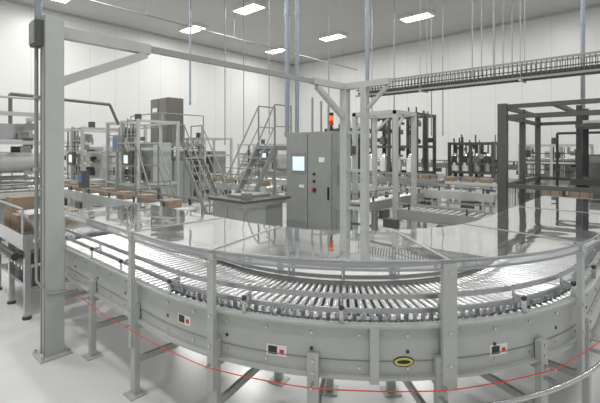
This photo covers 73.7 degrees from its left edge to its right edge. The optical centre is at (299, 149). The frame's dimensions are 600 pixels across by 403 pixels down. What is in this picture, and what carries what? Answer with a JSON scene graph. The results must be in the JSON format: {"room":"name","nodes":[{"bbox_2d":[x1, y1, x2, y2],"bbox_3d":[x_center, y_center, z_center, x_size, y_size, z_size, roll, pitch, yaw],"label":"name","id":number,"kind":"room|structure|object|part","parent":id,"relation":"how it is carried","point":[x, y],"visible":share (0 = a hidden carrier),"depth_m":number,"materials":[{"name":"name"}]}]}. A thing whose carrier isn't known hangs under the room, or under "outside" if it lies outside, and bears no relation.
{"room":"factory floor","nodes":[
{"label":"factory floor","id":0,"kind":"room"},
{"bbox_2d":[0,1,291,186],"bbox_3d":[-10.154,-2.000,17.818,0.200,8.000,28.700,0,0,42],"label":"wall","id":1,"kind":"structure","parent":0,"point":[217,95],"depth_m":20.09,"materials":[{"name":"white paint"}]},
{"bbox_2d":[0,0,291,65],"bbox_3d":[-10.117,-5.950,17.650,0.080,0.100,28.500,0,0,42],"label":"trim","id":2,"kind":"structure","parent":1,"relation":"attached to","point":[8,1],"depth_m":19.58,"materials":[{"name":"grey paint"}]},
{"bbox_2d":[243,0,243,137],"bbox_3d":[-2.201,-3.150,15.604,0.049,5.700,0.046,0,0,42],"label":"conduit","id":3,"kind":"object","parent":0,"point":[243,0],"depth_m":15.59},
{"bbox_2d":[0,190,599,402],"bbox_3d":[-0.012,2.050,8.459,27.400,0.100,28.500,0,0,42],"label":"floor","id":4,"kind":"structure","parent":0,"point":[167,377],"depth_m":3.58,"materials":[{"name":"grey concrete"}]},
{"bbox_2d":[0,195,115,320],"bbox_3d":[-3.476,1.330,5.564,1.570,1.340,1.145,0,0,42],"label":"conveyor","id":5,"kind":"object","parent":4,"relation":"on","point":[17,229],"visible":0.52,"depth_m":5.18,"materials":[{"name":"silver metal"}]},
{"bbox_2d":[0,92,119,245],"bbox_3d":[-5.125,0.432,8.440,1.690,3.135,2.632,0,0,42],"label":"machine","id":6,"kind":"object","parent":4,"relation":"on","point":[20,159],"visible":0.59,"depth_m":7.54,"materials":[{"name":"grey paint"}]},
{"bbox_2d":[78,170,89,208],"bbox_3d":[-4.028,1.190,7.461,0.250,1.620,0.250,0,0,42],"label":"pedestal","id":7,"kind":"object","parent":4,"relation":"on","point":[83,175],"visible":0.54,"depth_m":7.42,"materials":[{"name":"grey paint"}]},
{"bbox_2d":[64,122,127,207],"bbox_3d":[-6.788,0.540,13.091,1.920,2.920,1.845,0,0,42],"label":"machine","id":8,"kind":"object","parent":4,"relation":"on","point":[95,157],"visible":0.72,"depth_m":12.65,"materials":[{"name":"grey paint"}]},
{"bbox_2d":[113,136,120,186],"bbox_3d":[-5.176,0.800,11.290,0.350,2.400,0.200,0,0,42],"label":"display stand","id":9,"kind":"object","parent":4,"relation":"on","point":[116,139],"visible":0.61,"depth_m":11.26,"materials":[{"name":"silver metal"}]},
{"bbox_2d":[64,180,198,231],"bbox_3d":[-4.297,1.417,8.875,6.300,1.166,0.690,0,0,42],"label":"conveyor","id":10,"kind":"object","parent":4,"relation":"on","point":[97,195],"visible":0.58,"depth_m":8.29,"materials":[{"name":"grey metal"}]},
{"bbox_2d":[106,114,179,198],"bbox_3d":[-4.821,0.465,11.910,2.120,3.070,1.545,0,0,42],"label":"machine","id":11,"kind":"object","parent":4,"relation":"on","point":[149,153],"visible":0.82,"depth_m":11.62,"materials":[{"name":"grey paint"}]},
{"bbox_2d":[117,143,175,232],"bbox_3d":[-3.582,0.920,9.313,1.747,2.180,0.610,0,0,42],"label":"stairs","id":12,"kind":"structure","parent":4,"relation":"on","point":[141,186],"depth_m":9.32,"materials":[{"name":"silver metal"}]},
{"bbox_2d":[130,97,203,203],"bbox_3d":[-5.110,0.025,15.355,2.242,3.950,1.843,0,0,42],"label":"machine","id":13,"kind":"object","parent":4,"relation":"on","point":[167,108],"visible":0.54,"depth_m":14.97,"materials":[{"name":"painted grey steel"}]},
{"bbox_2d":[172,124,228,214],"bbox_3d":[-2.954,0.621,11.811,1.976,2.782,0.680,0,0,42],"label":"stairs","id":14,"kind":"structure","parent":4,"relation":"on","point":[201,197],"depth_m":11.80,"materials":[{"name":"silver metal"}]},
{"bbox_2d":[174,133,232,201],"bbox_3d":[-4.160,0.640,16.828,2.480,2.720,1.380,0,0,42],"label":"machine","id":15,"kind":"object","parent":4,"relation":"on","point":[220,155],"visible":0.27,"depth_m":16.29,"materials":[{"name":"grey paint"}]},
{"bbox_2d":[29,0,391,363],"bbox_3d":[-0.502,-2.000,5.445,1.090,8.000,5.180,0,0,42],"label":"frame","id":16,"kind":"object","parent":4,"relation":"on","point":[48,33],"visible":0.94,"depth_m":3.90,"materials":[{"name":"grey paint"}]},
{"bbox_2d":[200,176,281,211],"bbox_3d":[-1.958,1.448,12.561,3.200,1.104,0.790,0,0,42],"label":"conveyor","id":17,"kind":"object","parent":4,"relation":"on","point":[266,186],"visible":0.51,"depth_m":12.26,"materials":[{"name":"grey metal"}]},
{"bbox_2d":[208,191,290,259],"bbox_3d":[-1.001,1.400,7.937,1.140,1.200,1.180,0,0,42],"label":"table","id":18,"kind":"object","parent":4,"relation":"on","point":[263,208],"visible":0.48,"depth_m":7.58,"materials":[{"name":"grey paint"}]},
{"bbox_2d":[223,173,285,193],"bbox_3d":[-0.919,1.440,13.407,5.540,1.120,0.133,0,0,42],"label":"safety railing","id":19,"kind":"object","parent":4,"relation":"on","point":[223,173],"visible":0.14,"depth_m":13.48,"materials":[{"name":"grey metal"}]},
{"bbox_2d":[220,104,291,194],"bbox_3d":[-1.081,0.418,10.033,0.660,3.176,1.910,0,0,42],"label":"stairs","id":20,"kind":"structure","parent":4,"relation":"on","point":[255,155],"depth_m":10.04,"materials":[{"name":"silver metal"}]},
{"bbox_2d":[237,139,285,193],"bbox_3d":[-1.789,0.740,19.628,2.420,2.520,1.845,0,0,42],"label":"machine","id":21,"kind":"object","parent":4,"relation":"on","point":[280,158],"visible":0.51,"depth_m":19.43,"materials":[{"name":"grey paint"}]},
{"bbox_2d":[286,97,350,229],"bbox_3d":[0.368,0.425,8.633,1.320,3.150,0.700,0,0,42],"label":"tall cabinet","id":22,"kind":"object","parent":4,"relation":"on","point":[312,158],"visible":0.84,"depth_m":8.37,"materials":[{"name":"metal"}]},
{"bbox_2d":[64,195,599,402],"bbox_3d":[0.834,1.330,3.991,7.447,1.340,3.382,0,0,-6],"label":"conveyor","id":23,"kind":"object","parent":4,"relation":"on","point":[532,296],"visible":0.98,"depth_m":2.86,"materials":[{"name":"grey metal"}]},
{"bbox_3d":[0.795,1.430,3.677,7.342,0.034,2.656,0,0,-5],"label":"emergency pull cord","id":24,"kind":"part","parent":23,"relation":"part of","materials":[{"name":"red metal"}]},
{"bbox_3d":[0.452,1.245,2.437,0.055,0.350,0.040,0,0,2],"label":"joint plate","id":25,"kind":"part","parent":23,"relation":"part of","materials":[{"name":"grey paint"}]},
{"bbox_3d":[2.699,1.500,3.594,4.837,0.030,0.529,0,0,-38],"label":"bumper rail","id":26,"kind":"part","parent":23,"relation":"part of","materials":[{"name":"silver metal"}]},
{"bbox_2d":[324,121,370,191],"bbox_3d":[2.140,0.400,16.993,1.600,3.199,1.526,0,0,42],"label":"machine","id":27,"kind":"object","parent":4,"relation":"on","point":[338,128],"visible":0.1,"depth_m":16.97,"materials":[{"name":"grey paint"}]},
{"bbox_2d":[267,167,444,205],"bbox_3d":[1.516,1.367,14.672,7.500,1.267,0.690,0,0,42],"label":"conveyor","id":28,"kind":"object","parent":4,"relation":"on","point":[425,178],"visible":0.28,"depth_m":12.77,"materials":[{"name":"metal"}]},
{"bbox_2d":[240,173,496,224],"bbox_3d":[1.296,1.465,12.981,9.550,1.070,0.790,0,0,42],"label":"conveyor","id":29,"kind":"object","parent":4,"relation":"on","point":[469,195],"visible":0.38,"depth_m":10.51,"materials":[{"name":"grey metal"}]},
{"bbox_2d":[351,110,416,229],"bbox_3d":[2.039,0.545,9.750,1.210,2.910,1.050,0,0,42],"label":"frame","id":30,"kind":"object","parent":4,"relation":"on","point":[394,114],"visible":0.75,"depth_m":9.70,"materials":[{"name":"grey paint"}]},
{"bbox_2d":[351,187,431,229],"bbox_3d":[2.224,1.500,9.839,0.790,1.000,2.950,0,0,42],"label":"conveyor","id":31,"kind":"object","parent":4,"relation":"on","point":[383,201],"visible":0.5,"depth_m":9.26,"materials":[{"name":"metal"}]},
{"bbox_2d":[369,107,435,200],"bbox_3d":[3.819,0.181,15.551,2.376,3.638,1.649,0,0,42],"label":"machine","id":32,"kind":"object","parent":4,"relation":"on","point":[385,140],"visible":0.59,"depth_m":15.05,"materials":[{"name":"grey paint"}]},
{"bbox_2d":[383,199,494,264],"bbox_3d":[2.643,1.515,7.700,1.850,0.970,0.890,0,0,42],"label":"conveyor","id":33,"kind":"object","parent":4,"relation":"on","point":[450,216],"visible":0.73,"depth_m":7.57,"materials":[{"name":"metal"}]},
{"bbox_2d":[377,159,517,187],"bbox_3d":[7.941,1.225,16.534,14.500,1.550,0.790,0,0,42],"label":"conveyor","id":34,"kind":"object","parent":4,"relation":"on","point":[439,166],"visible":0.14,"depth_m":17.70,"materials":[{"name":"metal"}]},
{"bbox_2d":[448,135,496,204],"bbox_3d":[6.846,0.702,15.604,1.769,2.596,1.400,0,0,42],"label":"machine","id":35,"kind":"object","parent":4,"relation":"on","point":[462,164],"visible":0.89,"depth_m":15.17,"materials":[{"name":"grey paint"}]},
{"bbox_2d":[427,175,575,212],"bbox_3d":[7.353,1.441,11.392,8.450,1.119,0.890,0,0,42],"label":"conveyor","id":36,"kind":"object","parent":4,"relation":"on","point":[483,181],"visible":0.35,"depth_m":12.63,"materials":[{"name":"grey metal"}]},
{"bbox_2d":[497,98,599,212],"bbox_3d":[6.393,0.540,7.906,3.780,2.920,3.200,0,0,42],"label":"frame","id":37,"kind":"object","parent":4,"relation":"on","point":[587,179],"visible":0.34,"depth_m":8.00,"materials":[{"name":"grey paint"}]},
{"bbox_2d":[518,138,593,204],"bbox_3d":[8.690,0.790,13.613,2.020,2.420,1.645,0,0,42],"label":"machine","id":38,"kind":"object","parent":4,"relation":"on","point":[567,166],"visible":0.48,"depth_m":13.39,"materials":[{"name":"grey paint"}]},
{"bbox_2d":[13,0,599,64],"bbox_3d":[-0.012,-6.050,8.459,27.400,0.100,28.500,0,0,42],"label":"ceiling","id":39,"kind":"structure","parent":0,"point":[345,16],"depth_m":18.25,"materials":[{"name":"white paint"}]},
{"bbox_2d":[53,0,70,3],"bbox_3d":[-9.078,-5.924,15.285,1.400,0.148,0.720,0,0,42],"label":"light","id":40,"kind":"object","parent":39,"relation":"attached to","point":[61,1],"visible":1,"depth_m":15.76,"materials":[{"name":"white plastic"}]},
{"bbox_2d":[189,0,190,104],"bbox_3d":[-3.901,-3.800,14.204,0.095,4.400,0.090,0,0,42],"label":"conduit","id":41,"kind":"object","parent":39,"relation":"hanging from","point":[189,0],"depth_m":14.17,"materials":[{"name":"grey metal"}]},
{"bbox_2d":[178,22,206,33],"bbox_3d":[-5.243,-5.924,19.502,1.400,0.148,0.720,0,0,42],"label":"light","id":42,"kind":"object","parent":39,"relation":"attached to","point":[185,29],"visible":0.82,"depth_m":19.32,"materials":[{"name":"white plastic"}]},
{"bbox_2d":[87,0,356,69],"bbox_3d":[-2.717,-5.435,17.671,0.060,1.130,18.490,0,0,42],"label":"pipe","id":43,"kind":"object","parent":39,"relation":"hanging from","point":[87,0],"visible":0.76,"depth_m":15.97,"materials":[{"name":"white metal"}]},
{"bbox_2d":[231,0,266,14],"bbox_3d":[-2.136,-5.924,16.676,1.400,0.148,0.720,0,0,42],"label":"light","id":44,"kind":"object","parent":39,"relation":"attached to","point":[251,6],"visible":0.96,"depth_m":16.48,"materials":[{"name":"white plastic"}]},
{"bbox_2d":[268,0,269,134],"bbox_3d":[-1.000,-3.250,13.003,0.049,5.500,0.046,0,0,42],"label":"conduit","id":45,"kind":"object","parent":39,"relation":"hanging from","point":[269,0],"depth_m":12.99,"materials":[{"name":"grey metal"}]},
{"bbox_2d":[264,46,284,53],"bbox_3d":[-1.408,-5.924,23.719,1.400,0.148,0.720,0,0,42],"label":"light","id":46,"kind":"object","parent":39,"relation":"attached to","point":[272,51],"visible":0.82,"depth_m":23.53,"materials":[{"name":"white plastic"}]},
{"bbox_2d":[284,0,289,136],"bbox_3d":[-0.300,-3.150,9.402,0.149,5.700,0.141,0,0,42],"label":"conduit","id":47,"kind":"object","parent":39,"relation":"hanging from","point":[287,2],"depth_m":9.36,"materials":[{"name":"silver metal"}]},
{"bbox_2d":[294,0,299,132],"bbox_3d":[-0.070,-3.150,9.402,0.135,5.700,0.128,0,0,42],"label":"conduit","id":48,"kind":"object","parent":39,"relation":"hanging from","point":[296,14],"depth_m":9.36,"materials":[{"name":"silver metal"}]},
{"bbox_2d":[328,0,329,94],"bbox_3d":[0.900,-3.250,12.503,0.049,5.500,0.046,0,0,42],"label":"conduit","id":49,"kind":"object","parent":39,"relation":"hanging from","point":[328,0],"depth_m":12.49,"materials":[{"name":"grey metal"}]},
{"bbox_2d":[318,31,347,41],"bbox_3d":[1.699,-5.924,20.893,1.400,0.148,0.720,0,0,42],"label":"light","id":50,"kind":"object","parent":39,"relation":"attached to","point":[335,35],"visible":0.93,"depth_m":20.69,"materials":[{"name":"white plastic"}]},
{"bbox_2d":[365,0,369,131],"bbox_3d":[1.650,-3.200,9.803,0.135,5.600,0.128,0,0,42],"label":"conduit","id":51,"kind":"object","parent":39,"relation":"hanging from","point":[367,18],"depth_m":9.76,"materials":[{"name":"metal"}]},
{"bbox_2d":[393,0,394,109],"bbox_3d":[3.601,-3.500,15.304,0.059,5.000,0.056,0,0,42],"label":"conduit","id":52,"kind":"object","parent":39,"relation":"hanging from","point":[394,0],"depth_m":15.29,"materials":[{"name":"grey metal"}]},
{"bbox_2d":[398,9,434,22],"bbox_3d":[5.176,-5.924,17.731,1.400,0.148,0.720,0,0,42],"label":"light","id":53,"kind":"object","parent":39,"relation":"attached to","point":[415,16],"visible":0.93,"depth_m":17.56,"materials":[{"name":"white plastic"}]},
{"bbox_2d":[431,0,431,135],"bbox_3d":[4.601,-3.250,14.004,0.049,5.500,0.046,0,0,42],"label":"conduit","id":54,"kind":"object","parent":39,"relation":"hanging from","point":[431,0],"depth_m":13.99,"materials":[{"name":"grey metal"}]},
{"bbox_2d":[442,0,443,135],"bbox_3d":[5.001,-3.250,14.004,0.049,5.500,0.046,0,0,42],"label":"conduit","id":55,"kind":"object","parent":39,"relation":"hanging from","point":[442,0],"depth_m":13.99,"materials":[{"name":"grey metal"}]},
{"bbox_2d":[355,0,599,97],"bbox_3d":[6.914,-3.975,11.014,12.610,4.050,0.600,0,0,42],"label":"cable tray","id":56,"kind":"object","parent":39,"relation":"hanging from","point":[589,69],"visible":0.87,"depth_m":11.82,"materials":[{"name":"grey paint"}]},
{"bbox_2d":[481,0,481,74],"bbox_3d":[5.902,-4.200,13.003,0.049,3.600,0.046,0,0,42],"label":"conduit","id":57,"kind":"object","parent":39,"relation":"hanging from","point":[481,0],"depth_m":12.99,"materials":[{"name":"grey metal"}]},
{"bbox_2d":[493,0,494,75],"bbox_3d":[6.302,-4.200,13.003,0.076,3.600,0.072,0,0,42],"label":"conduit","id":58,"kind":"object","parent":39,"relation":"hanging from","point":[493,0],"depth_m":12.98,"materials":[{"name":"grey metal"}]},
{"bbox_2d":[502,0,503,74],"bbox_3d":[6.602,-4.200,13.003,0.049,3.600,0.046,0,0,42],"label":"conduit","id":59,"kind":"object","parent":39,"relation":"hanging from","point":[502,0],"depth_m":13.01,"materials":[{"name":"grey metal"}]},
{"bbox_2d":[511,0,512,61],"bbox_3d":[7.002,-4.200,13.203,0.049,3.600,0.046,0,0,42],"label":"conduit","id":60,"kind":"object","parent":39,"relation":"hanging from","point":[512,0],"depth_m":13.18,"materials":[{"name":"grey metal"}]},
{"bbox_2d":[580,0,583,108],"bbox_3d":[7.902,-3.500,11.203,0.108,5.000,0.103,0,0,42],"label":"conduit","id":61,"kind":"object","parent":39,"relation":"hanging from","point":[581,1],"depth_m":11.17,"materials":[{"name":"metal"}]},
{"bbox_2d":[584,0,585,108],"bbox_3d":[8.102,-3.500,11.403,0.068,5.000,0.064,0,0,42],"label":"conduit","id":62,"kind":"object","parent":39,"relation":"hanging from","point":[584,0],"depth_m":11.38,"materials":[{"name":"grey metal"}]},
{"bbox_2d":[292,7,599,181],"bbox_3d":[9.643,-2.000,19.075,27.400,8.000,0.200,0,0,42],"label":"wall","id":63,"kind":"structure","parent":0,"point":[468,112],"depth_m":19.81,"materials":[{"name":"white paint"}]},
{"bbox_2d":[292,4,599,65],"bbox_3d":[9.579,-5.950,18.945,27.320,0.100,0.080,0,0,42],"label":"trim","id":64,"kind":"structure","parent":63,"relation":"attached to","point":[596,5],"depth_m":20.09,"materials":[{"name":"grey paint"}]},
{"bbox_2d":[472,0,472,75],"bbox_3d":[5.601,-4.200,13.003,0.049,3.600,0.046,0,0,42],"label":"conduit","id":65,"kind":"object","parent":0,"point":[472,0],"depth_m":12.99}
]}

